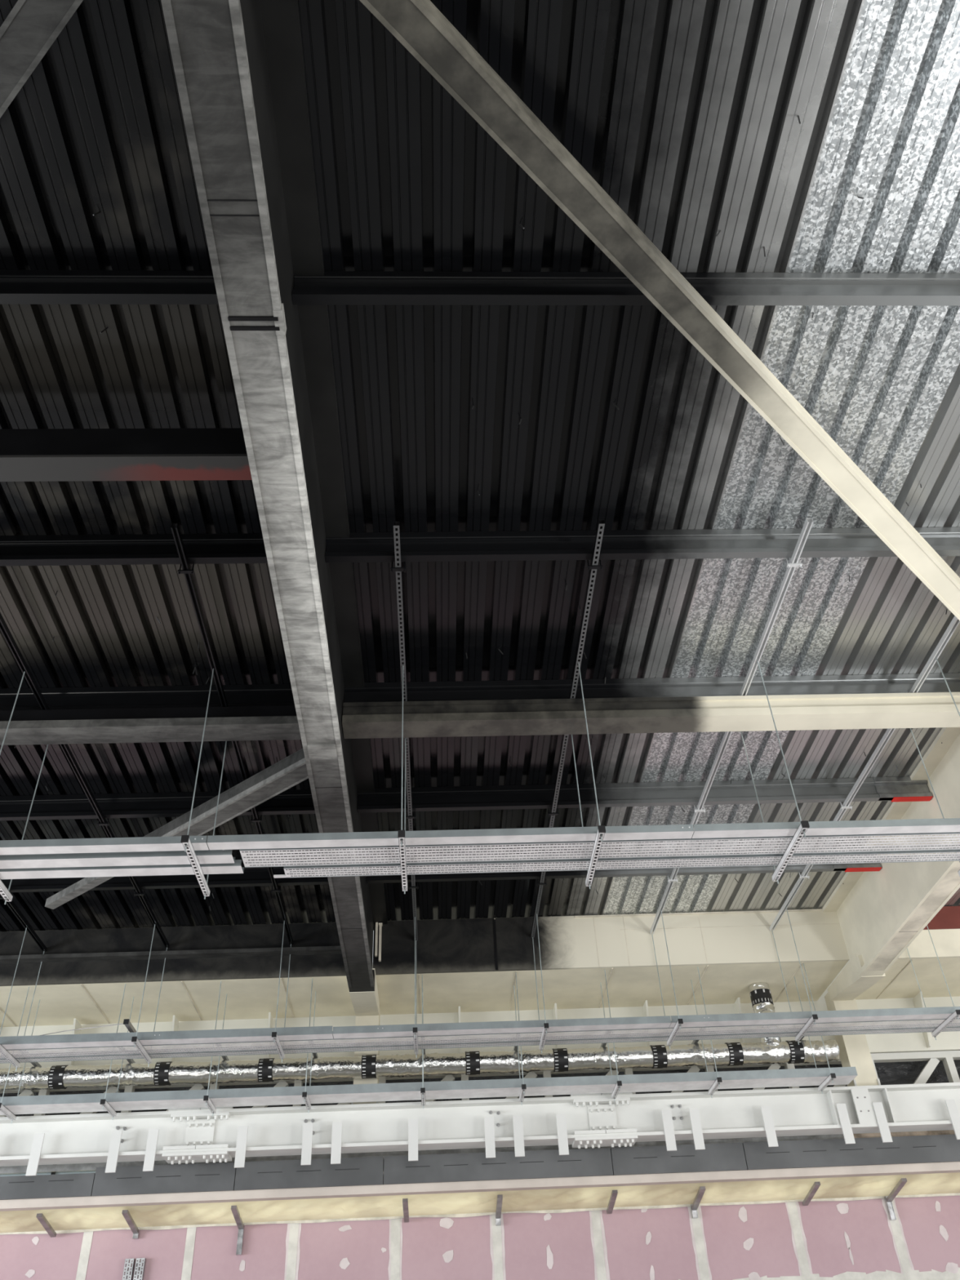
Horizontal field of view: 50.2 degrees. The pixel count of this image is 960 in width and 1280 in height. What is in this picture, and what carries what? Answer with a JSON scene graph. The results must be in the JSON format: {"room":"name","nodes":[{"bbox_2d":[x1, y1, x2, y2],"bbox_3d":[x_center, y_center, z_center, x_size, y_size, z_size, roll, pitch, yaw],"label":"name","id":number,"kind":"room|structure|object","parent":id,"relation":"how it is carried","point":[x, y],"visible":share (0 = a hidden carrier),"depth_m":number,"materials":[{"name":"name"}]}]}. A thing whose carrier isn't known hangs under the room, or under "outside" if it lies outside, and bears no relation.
{"room":"construction site","nodes":[
{"label":"construction site","id":0,"kind":"room"},
{"bbox_2d":[0,0,959,931],"bbox_3d":[-0.309,-1.217,7.003,19.102,0.152,15.300,-1,-39,-3],"label":"ceiling","id":1,"kind":"structure","parent":0,"point":[736,135],"depth_m":6.56,"materials":[{"name":"metal"}]},
{"bbox_2d":[160,0,387,1104],"bbox_3d":[-1.173,-0.140,6.683,0.540,1.961,16.220,-1,-39,-3],"label":"roof beam","id":2,"kind":"structure","parent":1,"relation":"attached to","point":[238,65],"depth_m":5.56,"materials":[{"name":"grey metal"}]},
{"bbox_2d":[0,0,83,118],"bbox_3d":[-2.754,-2.167,5.000,3.755,0.170,0.185,-32,-47,30],"label":"diagonal brace","id":3,"kind":"object","parent":2,"relation":"attached to","point":[30,28],"visible":1,"depth_m":4.40,"materials":[{"name":"grey metal"}]},
{"bbox_2d":[0,270,218,304],"bbox_3d":[-4.156,-1.947,5.641,5.805,0.238,0.070,-1,-39,-3],"label":"purlin","id":4,"kind":"object","parent":2,"relation":"attached to","point":[16,286],"visible":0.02,"depth_m":5.73,"materials":[{"name":"metal"}]},
{"bbox_2d":[0,427,252,481],"bbox_3d":[-4.171,-1.120,6.178,5.805,0.300,0.190,-1,-39,-3],"label":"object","id":5,"kind":"structure","parent":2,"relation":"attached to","point":[26,455],"depth_m":6.21,"materials":[{"name":"black paint"}]},
{"bbox_2d":[0,533,267,565],"bbox_3d":[-4.216,-0.623,7.256,5.805,0.238,0.070,-1,-39,-3],"label":"purlin","id":6,"kind":"object","parent":2,"relation":"attached to","point":[200,548],"visible":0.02,"depth_m":7.32,"materials":[{"name":"metal"}]},
{"bbox_2d":[0,684,294,710],"bbox_3d":[-4.269,0.531,8.663,5.805,0.238,0.070,-1,-39,-3],"label":"purlin","id":7,"kind":"object","parent":2,"relation":"attached to","point":[257,695],"visible":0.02,"depth_m":8.73,"materials":[{"name":"metal"}]},
{"bbox_2d":[0,894,47,951],"bbox_3d":[-5.112,1.483,9.556,0.110,0.110,7.025,-1,-39,-3],"label":"channel","id":8,"kind":"object","parent":7,"relation":"hanging from","point":[11,905],"visible":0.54,"depth_m":11.69,"materials":[{"name":"metal"}]},
{"bbox_2d":[0,927,44,1071],"bbox_3d":[-5.173,4.029,11.527,0.050,1.383,0.756,-1,-39,-3],"label":"hanger","id":9,"kind":"object","parent":8,"relation":"hanging from","point":[3,1051],"visible":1,"depth_m":11.29,"materials":[{"name":"metal"}]},
{"bbox_2d":[0,1026,333,1049],"bbox_3d":[-5.044,4.343,11.033,6.880,0.085,0.173,-1,-39,-3],"label":"cable tray","id":10,"kind":"object","parent":9,"relation":"on","point":[238,1035],"visible":0.96,"depth_m":11.06,"materials":[{"name":"metal"}]},
{"bbox_2d":[0,1017,959,1058],"bbox_3d":[-0.246,4.440,11.442,16.500,0.050,0.278,-1,-39,-3],"label":"cable tray","id":11,"kind":"object","parent":9,"relation":"on","point":[471,1039],"visible":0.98,"depth_m":11.45,"materials":[{"name":"metal"}]},
{"bbox_2d":[0,1026,959,1063],"bbox_3d":[-0.253,4.581,11.614,16.500,0.050,0.143,-1,-39,-3],"label":"cable tray","id":12,"kind":"object","parent":9,"relation":"on","point":[947,1028],"visible":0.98,"depth_m":11.62,"materials":[{"name":"metal"}]},
{"bbox_3d":[-5.032,1.132,7.814,0.050,1.613,0.876,-1,-39,-3],"label":"hanger","id":13,"kind":"object","parent":8,"relation":"hanging from","visible":0},
{"bbox_2d":[0,849,235,869],"bbox_3d":[-4.569,1.617,7.341,5.545,0.050,0.134,-1,-39,-3],"label":"cable tray","id":14,"kind":"object","parent":13,"relation":"on","point":[211,856],"visible":0.87,"depth_m":7.40,"materials":[{"name":"metal"}]},
{"bbox_2d":[0,859,244,879],"bbox_3d":[-4.554,1.724,7.473,5.585,0.050,0.124,-1,-39,-3],"label":"cable tray","id":15,"kind":"object","parent":13,"relation":"on","point":[236,868],"visible":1,"depth_m":7.54,"materials":[{"name":"metal"}]},
{"bbox_2d":[0,612,169,947],"bbox_3d":[-3.664,1.462,9.626,0.110,0.110,7.025,-1,-39,-3],"label":"channel","id":16,"kind":"object","parent":7,"relation":"hanging from","point":[4,628],"visible":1,"depth_m":9.24,"materials":[{"name":"metal"}]},
{"bbox_2d":[0,671,48,904],"bbox_3d":[-3.584,1.111,7.885,0.050,1.613,0.876,-1,-39,-3],"label":"hanger","id":17,"kind":"object","parent":16,"relation":"hanging from","point":[5,893],"visible":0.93,"depth_m":7.76,"materials":[{"name":"metal"}]},
{"bbox_2d":[0,835,208,855],"bbox_3d":[-3.687,1.474,7.229,3.490,0.055,0.118,-1,-39,-3],"label":"cable tray","id":18,"kind":"object","parent":17,"relation":"on","point":[106,845],"visible":0.97,"depth_m":7.25,"materials":[{"name":"metal"}]},
{"bbox_2d":[131,924,167,1066],"bbox_3d":[-3.724,4.008,11.598,0.050,1.383,0.756,-1,-39,-3],"label":"hanger","id":19,"kind":"object","parent":16,"relation":"hanging from","point":[135,1040],"visible":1,"depth_m":11.30,"materials":[{"name":"metal"}]},
{"bbox_2d":[170,523,293,944],"bbox_3d":[-2.186,1.441,9.699,0.110,0.110,7.025,-1,-39,-3],"label":"channel","id":20,"kind":"object","parent":7,"relation":"hanging from","point":[186,571],"visible":0.88,"depth_m":8.15,"materials":[{"name":"metal"}]},
{"bbox_2d":[180,668,226,898],"bbox_3d":[-2.106,1.090,7.957,0.050,1.613,0.876,-1,-39,-3],"label":"hanger","id":21,"kind":"object","parent":20,"relation":"hanging from","point":[185,840],"visible":0.98,"depth_m":7.56,"materials":[{"name":"metal"}]},
{"bbox_2d":[271,920,291,1062],"bbox_3d":[-2.246,3.987,11.671,0.050,1.383,0.756,-1,-39,-3],"label":"hanger","id":22,"kind":"object","parent":20,"relation":"hanging from","point":[274,1036],"visible":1,"depth_m":11.40,"materials":[{"name":"metal"}]},
{"bbox_2d":[0,705,301,745],"bbox_3d":[-4.256,0.721,8.463,5.805,0.210,0.240,-1,-39,-3],"label":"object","id":23,"kind":"structure","parent":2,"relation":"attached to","point":[143,725],"depth_m":8.47,"materials":[{"name":"black paint"}]},
{"bbox_2d":[0,789,315,820],"bbox_3d":[-4.319,1.640,10.015,5.805,0.238,0.070,-1,-39,-3],"label":"purlin","id":24,"kind":"object","parent":2,"relation":"attached to","point":[67,806],"visible":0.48,"depth_m":10.04,"materials":[{"name":"metal"}]},
{"bbox_2d":[0,863,328,892],"bbox_3d":[-4.364,2.623,11.213,5.805,0.238,0.070,-1,-39,-3],"label":"purlin","id":25,"kind":"object","parent":2,"relation":"attached to","point":[257,876],"visible":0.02,"depth_m":11.21,"materials":[{"name":"metal"}]},
{"bbox_2d":[44,748,308,909],"bbox_3d":[-3.017,1.916,9.974,4.120,0.170,0.200,-29,-46,28],"label":"diagonal brace","id":26,"kind":"object","parent":2,"relation":"attached to","point":[291,771],"visible":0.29,"depth_m":9.47,"materials":[{"name":"grey metal"}]},
{"bbox_2d":[0,922,355,1026],"bbox_3d":[-5.763,4.193,12.688,8.410,0.668,1.540,-1,-39,-3],"label":"boxed beam","id":27,"kind":"structure","parent":2,"relation":"attached to","point":[84,974],"depth_m":12.37,"materials":[{"name":"beige paint"}]},
{"bbox_2d":[0,986,41,1124],"bbox_3d":[-5.301,4.898,11.955,0.050,1.400,0.966,-1,-39,-3],"label":"hanger","id":28,"kind":"object","parent":27,"relation":"hanging from","point":[3,1109],"visible":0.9,"depth_m":11.57,"materials":[{"name":"metal"}]},
{"bbox_2d":[99,983,135,1119],"bbox_3d":[-4.183,4.882,12.009,0.050,1.400,0.966,-1,-39,-3],"label":"hanger","id":29,"kind":"object","parent":27,"relation":"hanging from","point":[104,1103],"visible":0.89,"depth_m":11.58,"materials":[{"name":"metal"}]},
{"bbox_2d":[203,981,228,1116],"bbox_3d":[-3.064,4.866,12.064,0.050,1.400,0.966,-1,-39,-3],"label":"hanger","id":30,"kind":"object","parent":27,"relation":"hanging from","point":[208,1102],"visible":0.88,"depth_m":11.65,"materials":[{"name":"metal"}]},
{"bbox_2d":[0,982,839,1090],"bbox_3d":[-2.092,4.862,12.459,12.900,0.966,0.271,-1,-39,-3],"label":"duct","id":31,"kind":"object","parent":30,"relation":"hanging from","point":[770,1050],"visible":0.94,"depth_m":12.23,"materials":[{"name":"silver metal"}]},
{"bbox_2d":[302,977,318,1112],"bbox_3d":[-1.986,4.851,12.117,0.050,1.400,0.966,-1,-39,-3],"label":"hanger","id":32,"kind":"object","parent":27,"relation":"hanging from","point":[304,1095],"visible":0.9,"depth_m":11.72,"materials":[{"name":"metal"}]},
{"bbox_2d":[0,1066,857,1115],"bbox_3d":[-2.081,5.161,11.598,12.830,0.095,0.354,-1,-39,-3],"label":"cable tray","id":33,"kind":"object","parent":32,"relation":"on","point":[167,1100],"visible":1,"depth_m":11.58,"materials":[{"name":"metal"}]},
{"bbox_2d":[373,908,849,1014],"bbox_3d":[1.581,4.128,13.095,5.800,0.668,1.415,-1,-39,-3],"label":"boxed beam","id":34,"kind":"structure","parent":2,"relation":"attached to","point":[472,965],"depth_m":12.62,"materials":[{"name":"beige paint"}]},
{"bbox_2d":[690,966,722,1097],"bbox_3d":[2.668,4.784,12.345,0.050,1.400,0.966,-1,-39,-3],"label":"hanger","id":35,"kind":"object","parent":34,"relation":"hanging from","point":[718,1080],"visible":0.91,"depth_m":11.92,"materials":[{"name":"metal"}]},
{"bbox_2d":[794,963,835,1093],"bbox_3d":[3.977,4.766,12.409,0.050,1.400,0.966,-1,-39,-3],"label":"hanger","id":36,"kind":"object","parent":34,"relation":"hanging from","point":[832,1076],"visible":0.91,"depth_m":11.94,"materials":[{"name":"metal"}]},
{"bbox_2d":[342,692,959,738],"bbox_3d":[1.731,0.635,8.755,5.765,0.210,0.240,-1,-39,-3],"label":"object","id":37,"kind":"structure","parent":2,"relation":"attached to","point":[448,718],"depth_m":8.67,"materials":[{"name":"grey metal"}]},
{"bbox_2d":[359,0,959,620],"bbox_3d":[1.808,-1.422,6.215,0.175,0.170,7.609,-33,-48,31],"label":"diagonal brace","id":38,"kind":"object","parent":2,"relation":"attached to","point":[420,26],"visible":1,"depth_m":5.34,"materials":[{"name":"grey metal"}]},
{"bbox_2d":[0,1195,959,1279],"bbox_3d":[-0.393,8.447,11.104,19.059,4.220,0.204,-1,-39,-3],"label":"wall","id":39,"kind":"structure","parent":0,"point":[856,1239],"depth_m":12.06,"materials":[{"name":"pink paint"}]},
{"bbox_2d":[231,1205,244,1255],"bbox_3d":[-2.803,6.802,11.789,0.060,0.392,0.673,-1,-39,-3],"label":"bracket","id":40,"kind":"object","parent":39,"relation":"attached to","point":[240,1224],"visible":1,"depth_m":11.94,"materials":[{"name":"metal"}]},
{"bbox_2d":[0,1172,959,1235],"bbox_3d":[-0.493,6.634,12.003,19.000,0.141,0.683,-1,-39,-3],"label":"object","id":41,"kind":"object","parent":39,"relation":"attached to","point":[171,1216],"visible":0.95,"depth_m":12.02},
{"bbox_2d":[884,1177,906,1220],"bbox_3d":[4.981,6.664,12.192,0.060,0.322,0.673,-1,-39,-3],"label":"bracket","id":42,"kind":"object","parent":39,"relation":"attached to","point":[888,1199],"visible":1,"depth_m":12.34,"materials":[{"name":"metal"}]},
{"bbox_2d":[0,1082,959,1166],"bbox_3d":[-0.499,5.640,11.852,19.000,0.535,0.340,-1,-39,-3],"label":"steel beam","id":43,"kind":"structure","parent":0,"point":[185,1135],"depth_m":11.85,"materials":[{"name":"white metal"}]},
{"bbox_2d":[25,1133,44,1176],"bbox_3d":[-4.952,5.728,11.399,0.110,0.430,0.020,-1,-39,-3],"label":"strip","id":44,"kind":"object","parent":43,"relation":"attached to","point":[38,1138],"visible":1,"depth_m":11.39,"materials":[{"name":"white paint"}]},
{"bbox_2d":[105,1130,122,1173],"bbox_3d":[-4.093,5.716,11.441,0.110,0.430,0.020,-1,-39,-3],"label":"strip","id":45,"kind":"object","parent":43,"relation":"attached to","point":[113,1156],"visible":1,"depth_m":11.43,"materials":[{"name":"white paint"}]},
{"bbox_2d":[142,1128,159,1171],"bbox_3d":[-3.683,5.710,11.461,0.110,0.430,0.020,-1,-39,-3],"label":"strip","id":46,"kind":"object","parent":43,"relation":"attached to","point":[151,1147],"visible":1,"depth_m":11.45,"materials":[{"name":"white paint"}]},
{"bbox_2d":[234,1125,248,1168],"bbox_3d":[-2.685,5.696,11.510,0.110,0.430,0.020,-1,-39,-3],"label":"strip","id":47,"kind":"object","parent":43,"relation":"attached to","point":[240,1155],"visible":1,"depth_m":11.50,"materials":[{"name":"white paint"}]},
{"bbox_2d":[300,1123,313,1165],"bbox_3d":[-1.951,5.685,11.546,0.110,0.430,0.020,-1,-39,-3],"label":"strip","id":48,"kind":"object","parent":43,"relation":"attached to","point":[306,1153],"visible":1,"depth_m":11.54,"materials":[{"name":"white paint"}]},
{"bbox_2d":[330,1122,342,1164],"bbox_3d":[-1.621,5.681,11.562,0.110,0.430,0.020,-1,-39,-3],"label":"strip","id":49,"kind":"object","parent":43,"relation":"attached to","point":[335,1155],"visible":1,"depth_m":11.55,"materials":[{"name":"white paint"}]},
{"bbox_2d":[408,1119,417,1160],"bbox_3d":[-0.757,5.668,11.605,0.110,0.430,0.020,-1,-39,-3],"label":"strip","id":50,"kind":"object","parent":43,"relation":"attached to","point":[412,1123],"visible":1,"depth_m":11.60,"materials":[{"name":"white paint"}]},
{"bbox_2d":[484,1116,495,1158],"bbox_3d":[0.112,5.656,11.647,0.110,0.430,0.020,-1,-39,-3],"label":"strip","id":51,"kind":"object","parent":43,"relation":"attached to","point":[488,1121],"visible":1,"depth_m":11.64,"materials":[{"name":"white paint"}]},
{"bbox_2d":[512,1115,524,1156],"bbox_3d":[0.441,5.651,11.663,0.110,0.430,0.020,-1,-39,-3],"label":"strip","id":52,"kind":"object","parent":43,"relation":"attached to","point":[519,1149],"visible":1,"depth_m":11.65,"materials":[{"name":"white paint"}]},
{"bbox_2d":[555,1113,568,1155],"bbox_3d":[0.941,5.644,11.688,0.110,0.430,0.020,-1,-39,-3],"label":"strip","id":53,"kind":"object","parent":43,"relation":"attached to","point":[562,1140],"visible":1,"depth_m":11.68,"materials":[{"name":"white paint"}]},
{"bbox_2d":[661,1110,676,1151],"bbox_3d":[2.169,5.627,11.748,0.110,0.430,0.020,-1,-39,-3],"label":"strip","id":54,"kind":"object","parent":43,"relation":"attached to","point":[668,1124],"visible":1,"depth_m":11.73,"materials":[{"name":"white paint"}]},
{"bbox_2d":[688,1108,705,1150],"bbox_3d":[2.494,5.622,11.764,0.110,0.430,0.020,-1,-39,-3],"label":"strip","id":55,"kind":"object","parent":43,"relation":"attached to","point":[695,1122],"visible":1,"depth_m":11.75,"materials":[{"name":"white paint"}]},
{"bbox_2d":[760,1106,778,1146],"bbox_3d":[3.337,5.610,11.805,0.110,0.430,0.020,-1,-39,-3],"label":"strip","id":56,"kind":"object","parent":43,"relation":"attached to","point":[766,1114],"visible":1,"depth_m":11.79,"materials":[{"name":"white paint"}]},
{"bbox_2d":[835,1103,855,1144],"bbox_3d":[4.231,5.597,11.849,0.110,0.430,0.020,-1,-39,-3],"label":"strip","id":57,"kind":"object","parent":43,"relation":"attached to","point":[842,1109],"visible":1,"depth_m":11.84,"materials":[{"name":"white paint"}]},
{"bbox_2d":[871,1102,893,1142],"bbox_3d":[4.666,5.591,11.870,0.110,0.430,0.020,-1,-39,-3],"label":"strip","id":58,"kind":"object","parent":43,"relation":"attached to","point":[878,1108],"visible":1,"depth_m":11.86,"materials":[{"name":"white paint"}]},
{"bbox_2d":[822,727,959,1086],"bbox_3d":[4.822,-0.226,6.976,0.540,1.961,16.220,-1,-39,-3],"label":"roof beam","id":59,"kind":"structure","parent":43,"relation":"on","point":[880,913],"depth_m":11.37,"materials":[{"name":"white metal"}]},
{"bbox_2d":[365,854,882,883],"bbox_3d":[1.636,2.539,11.502,5.800,0.246,0.085,-1,-39,-3],"label":"purlin","id":60,"kind":"object","parent":59,"relation":"attached to","point":[868,867],"visible":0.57,"depth_m":11.43,"materials":[{"name":"metal"}]},
{"bbox_2d":[291,271,959,306],"bbox_3d":[1.844,-2.033,5.934,5.800,0.238,0.070,-1,-39,-3],"label":"purlin","id":61,"kind":"object","parent":59,"relation":"attached to","point":[335,287],"visible":1,"depth_m":5.86,"materials":[{"name":"metal"}]},
{"bbox_2d":[324,527,959,562],"bbox_3d":[1.783,-0.708,7.550,5.800,0.238,0.070,-1,-39,-3],"label":"purlin","id":62,"kind":"object","parent":59,"relation":"attached to","point":[616,544],"visible":1,"depth_m":7.49,"materials":[{"name":"metal"}]},
{"bbox_2d":[356,776,933,813],"bbox_3d":[1.681,1.556,10.305,5.800,0.246,0.085,-1,-39,-3],"label":"purlin","id":63,"kind":"object","parent":59,"relation":"attached to","point":[895,788],"visible":1,"depth_m":10.29,"materials":[{"name":"metal"}]},
{"bbox_2d":[343,673,959,702],"bbox_3d":[1.731,0.446,8.956,5.800,0.238,0.070,-1,-39,-3],"label":"purlin","id":64,"kind":"object","parent":59,"relation":"attached to","point":[934,682],"visible":0.7,"depth_m":8.95,"materials":[{"name":"metal"}]},
{"bbox_2d":[390,521,418,941],"bbox_3d":[-0.678,1.420,9.772,0.110,0.110,7.025,-1,-39,-3],"label":"channel","id":65,"kind":"object","parent":64,"relation":"hanging from","point":[398,569],"visible":0.8,"depth_m":8.23,"materials":[{"name":"metal"}]},
{"bbox_2d":[397,665,407,893],"bbox_3d":[-0.598,1.069,8.031,0.050,1.613,0.876,-1,-39,-3],"label":"hanger","id":66,"kind":"object","parent":65,"relation":"hanging from","point":[401,833],"visible":0.97,"depth_m":7.65,"materials":[{"name":"metal"}]},
{"bbox_2d":[413,916,417,1057],"bbox_3d":[-0.738,3.966,11.744,0.050,1.383,0.756,-1,-39,-3],"label":"hanger","id":67,"kind":"object","parent":65,"relation":"hanging from","point":[415,1029],"visible":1,"depth_m":11.52,"materials":[{"name":"metal"}]},
{"bbox_2d":[333,1015,671,1039],"bbox_3d":[0.252,4.271,11.289,3.715,0.075,0.173,-1,-39,-3],"label":"cable tray","id":68,"kind":"object","parent":67,"relation":"on","point":[644,1022],"visible":1,"depth_m":11.24,"materials":[{"name":"metal"}]},
{"bbox_2d":[530,520,604,937],"bbox_3d":[0.745,1.399,9.842,0.110,0.110,7.025,-1,-39,-3],"label":"channel","id":69,"kind":"object","parent":64,"relation":"hanging from","point":[600,528],"visible":0.85,"depth_m":8.38,"materials":[{"name":"metal"}]},
{"bbox_2d":[532,913,548,1053],"bbox_3d":[0.685,3.945,11.814,0.050,1.383,0.756,-1,-39,-3],"label":"hanger","id":70,"kind":"object","parent":69,"relation":"hanging from","point":[544,1032],"visible":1,"depth_m":11.55,"materials":[{"name":"metal"}]},
{"bbox_2d":[571,662,605,888],"bbox_3d":[0.825,1.049,8.101,0.050,1.613,0.876,-1,-39,-3],"label":"hanger","id":71,"kind":"object","parent":69,"relation":"hanging from","point":[602,829],"visible":0.96,"depth_m":7.71,"materials":[{"name":"metal"}]},
{"bbox_2d":[206,824,693,849],"bbox_3d":[-0.194,1.424,7.400,3.495,0.055,0.118,-1,-39,-3],"label":"cable tray","id":72,"kind":"object","parent":71,"relation":"on","point":[668,831],"visible":1,"depth_m":7.37,"materials":[{"name":"metal"}]},
{"bbox_2d":[239,831,959,867],"bbox_3d":[2.954,1.512,7.713,9.390,0.050,0.268,-1,-39,-3],"label":"cable tray","id":73,"kind":"object","parent":71,"relation":"on","point":[937,846],"visible":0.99,"depth_m":7.60,"materials":[{"name":"metal"}]},
{"bbox_2d":[649,517,813,934],"bbox_3d":[2.218,1.379,9.914,0.110,0.110,7.025,-1,-39,-3],"label":"channel","id":74,"kind":"object","parent":64,"relation":"hanging from","point":[793,564],"visible":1,"depth_m":8.47,"materials":[{"name":"metal"}]},
{"bbox_2d":[651,910,683,1048],"bbox_3d":[2.158,3.924,11.886,0.050,1.383,0.756,-1,-39,-3],"label":"hanger","id":75,"kind":"object","parent":74,"relation":"hanging from","point":[677,1026],"visible":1,"depth_m":11.60,"materials":[{"name":"metal"}]},
{"bbox_2d":[740,660,809,884],"bbox_3d":[2.298,1.028,8.173,0.050,1.613,0.876,-1,-39,-3],"label":"hanger","id":76,"kind":"object","parent":74,"relation":"hanging from","point":[804,825],"visible":0.97,"depth_m":7.76,"materials":[{"name":"metal"}]},
{"bbox_2d":[769,615,959,930],"bbox_3d":[3.716,1.357,9.987,0.110,0.110,7.025,-1,-39,-3],"label":"channel","id":77,"kind":"object","parent":64,"relation":"hanging from","point":[955,621],"visible":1,"depth_m":9.71,"materials":[{"name":"metal"}]},
{"bbox_2d":[772,906,817,1044],"bbox_3d":[3.656,3.903,11.959,0.050,1.383,0.756,-1,-39,-3],"label":"hanger","id":78,"kind":"object","parent":77,"relation":"hanging from","point":[812,1020],"visible":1,"depth_m":11.66,"materials":[{"name":"metal"}]},
{"bbox_2d":[669,1006,959,1027],"bbox_3d":[5.056,4.203,11.524,5.895,0.075,0.173,-1,-39,-3],"label":"cable tray","id":79,"kind":"object","parent":78,"relation":"on","point":[920,1013],"visible":0.96,"depth_m":11.41,"materials":[{"name":"metal"}]},
{"bbox_2d":[910,657,959,876],"bbox_3d":[3.796,1.006,8.246,0.050,1.613,0.876,-1,-39,-3],"label":"hanger","id":80,"kind":"object","parent":77,"relation":"hanging from","point":[958,871],"visible":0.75,"depth_m":8.44,"materials":[{"name":"metal"}]},
{"bbox_2d":[273,849,959,878],"bbox_3d":[3.042,1.663,7.903,9.200,0.050,0.158,-1,-39,-3],"label":"cable tray","id":81,"kind":"object","parent":80,"relation":"on","point":[952,856],"visible":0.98,"depth_m":7.79,"materials":[{"name":"metal"}]},
{"bbox_2d":[691,817,959,838],"bbox_3d":[3.304,1.376,7.573,3.500,0.055,0.114,-1,-39,-3],"label":"cable tray","id":82,"kind":"object","parent":80,"relation":"on","point":[949,824],"visible":0.93,"depth_m":7.51,"materials":[{"name":"metal"}]},
{"bbox_3d":[6.947,-0.782,7.802,4.140,0.238,0.070,-1,-39,-3],"label":"purlin","id":83,"kind":"object","parent":59,"relation":"attached to","visible":0},
{"bbox_3d":[5.334,1.334,10.066,0.110,0.110,7.025,-1,-39,-3],"label":"channel","id":84,"kind":"object","parent":83,"relation":"hanging from","visible":0},
{"bbox_2d":[906,924,959,1039],"bbox_3d":[5.274,3.880,12.038,0.050,1.383,0.756,-1,-39,-3],"label":"hanger","id":85,"kind":"object","parent":84,"relation":"hanging from","point":[956,1014],"visible":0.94,"depth_m":11.70,"materials":[{"name":"metal"}]},
{"bbox_2d":[944,1099,959,1139],"bbox_3d":[5.535,5.579,11.912,0.110,0.430,0.020,-1,-39,-3],"label":"strip","id":86,"kind":"object","parent":43,"relation":"attached to","point":[951,1106],"visible":1,"depth_m":11.93,"materials":[{"name":"white paint"}]},
{"bbox_2d":[0,960,959,1068],"bbox_3d":[-0.581,4.795,13.267,19.000,1.380,0.380,-1,-39,-3],"label":"wall","id":87,"kind":"structure","parent":0,"point":[945,1041],"depth_m":13.24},
{"bbox_2d":[0,1050,959,1116],"bbox_3d":[-0.490,5.787,12.676,19.095,0.890,0.120,-1,-39,-3],"label":"truss","id":88,"kind":"object","parent":87,"relation":"attached to","point":[933,1058],"visible":0.23,"depth_m":12.97,"materials":[{"name":"white metal"}]},
{"bbox_2d":[0,1059,959,1158],"bbox_3d":[-0.539,6.027,12.785,19.000,1.500,0.082,-1,-39,-3],"label":"wall","id":89,"kind":"structure","parent":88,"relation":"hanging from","point":[888,1073],"depth_m":13.19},
{"bbox_2d":[855,928,959,999],"bbox_3d":[6.776,4.179,13.257,4.090,0.358,1.400,-1,-39,-3],"label":"boxed beam","id":90,"kind":"structure","parent":87,"relation":"attached to","point":[900,981],"depth_m":12.90,"materials":[{"name":"beige paint"}]},
{"bbox_2d":[923,906,959,929],"bbox_3d":[6.757,3.577,13.051,4.130,0.305,0.280,-1,-39,-3],"label":"steel beam","id":91,"kind":"structure","parent":90,"relation":"on","point":[948,917],"depth_m":12.88,"materials":[{"name":"red metal"}]},
{"bbox_2d":[853,1129,955,1137],"bbox_3d":[6.710,5.966,12.448,4.550,0.160,0.060,-1,-39,-3],"label":"strip","id":92,"kind":"object","parent":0,"point":[948,1131],"visible":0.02,"depth_m":12.36,"materials":[{"name":"red metal"}]},
{"bbox_2d":[0,1134,844,1174],"bbox_3d":[-0.757,6.106,12.147,12.500,0.070,0.040,-1,-39,-3],"label":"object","id":93,"kind":"object","parent":92,"relation":"attached to","point":[86,1166],"visible":0.33,"depth_m":12.12,"materials":[{"name":"metal"}]},
{"bbox_3d":[7.447,6.015,12.240,3.092,0.290,0.122,-1,-39,-3],"label":"panel","id":94,"kind":"object","parent":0,"visible":0},
{"bbox_2d":[0,1161,959,1211],"bbox_3d":[-0.485,6.292,11.752,19.000,0.090,0.130,-1,-39,-3],"label":"steel beam","id":95,"kind":"structure","parent":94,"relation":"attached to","point":[951,1166],"depth_m":11.73,"materials":[{"name":"grey metal"}]},
{"bbox_2d":[0,1173,95,1199],"bbox_3d":[-7.183,6.245,11.507,5.592,0.235,0.122,-1,-39,-3],"label":"panel","id":96,"kind":"object","parent":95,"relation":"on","point":[81,1184],"visible":1,"depth_m":11.57,"materials":[{"name":"grey paint"}]},
{"bbox_2d":[91,1162,235,1196],"bbox_3d":[-3.593,6.172,11.700,1.582,0.290,0.122,-1,-39,-3],"label":"panel","id":97,"kind":"object","parent":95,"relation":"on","point":[219,1176],"visible":0.96,"depth_m":11.65,"materials":[{"name":"grey paint"}]},
{"bbox_2d":[234,1156,383,1191],"bbox_3d":[-1.956,6.149,11.780,1.682,0.290,0.122,-1,-39,-3],"label":"panel","id":98,"kind":"object","parent":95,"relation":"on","point":[366,1171],"visible":0.95,"depth_m":11.73,"materials":[{"name":"grey paint"}]},
{"bbox_2d":[383,1147,613,1184],"bbox_3d":[0.212,6.118,11.886,2.642,0.290,0.122,-1,-39,-3],"label":"panel","id":99,"kind":"object","parent":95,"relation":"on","point":[580,1162],"visible":1,"depth_m":11.83,"materials":[{"name":"grey paint"}]},
{"bbox_2d":[610,1142,747,1175],"bbox_3d":[2.319,6.088,11.989,1.562,0.290,0.122,-1,-39,-3],"label":"panel","id":100,"kind":"object","parent":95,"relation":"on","point":[640,1160],"visible":0.98,"depth_m":11.94,"materials":[{"name":"grey paint"}]},
{"bbox_2d":[742,1133,959,1169],"bbox_3d":[4.501,6.057,12.096,2.792,0.290,0.122,-1,-39,-3],"label":"panel","id":101,"kind":"object","parent":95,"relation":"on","point":[935,1148],"visible":1,"depth_m":12.04,"materials":[{"name":"grey paint"}]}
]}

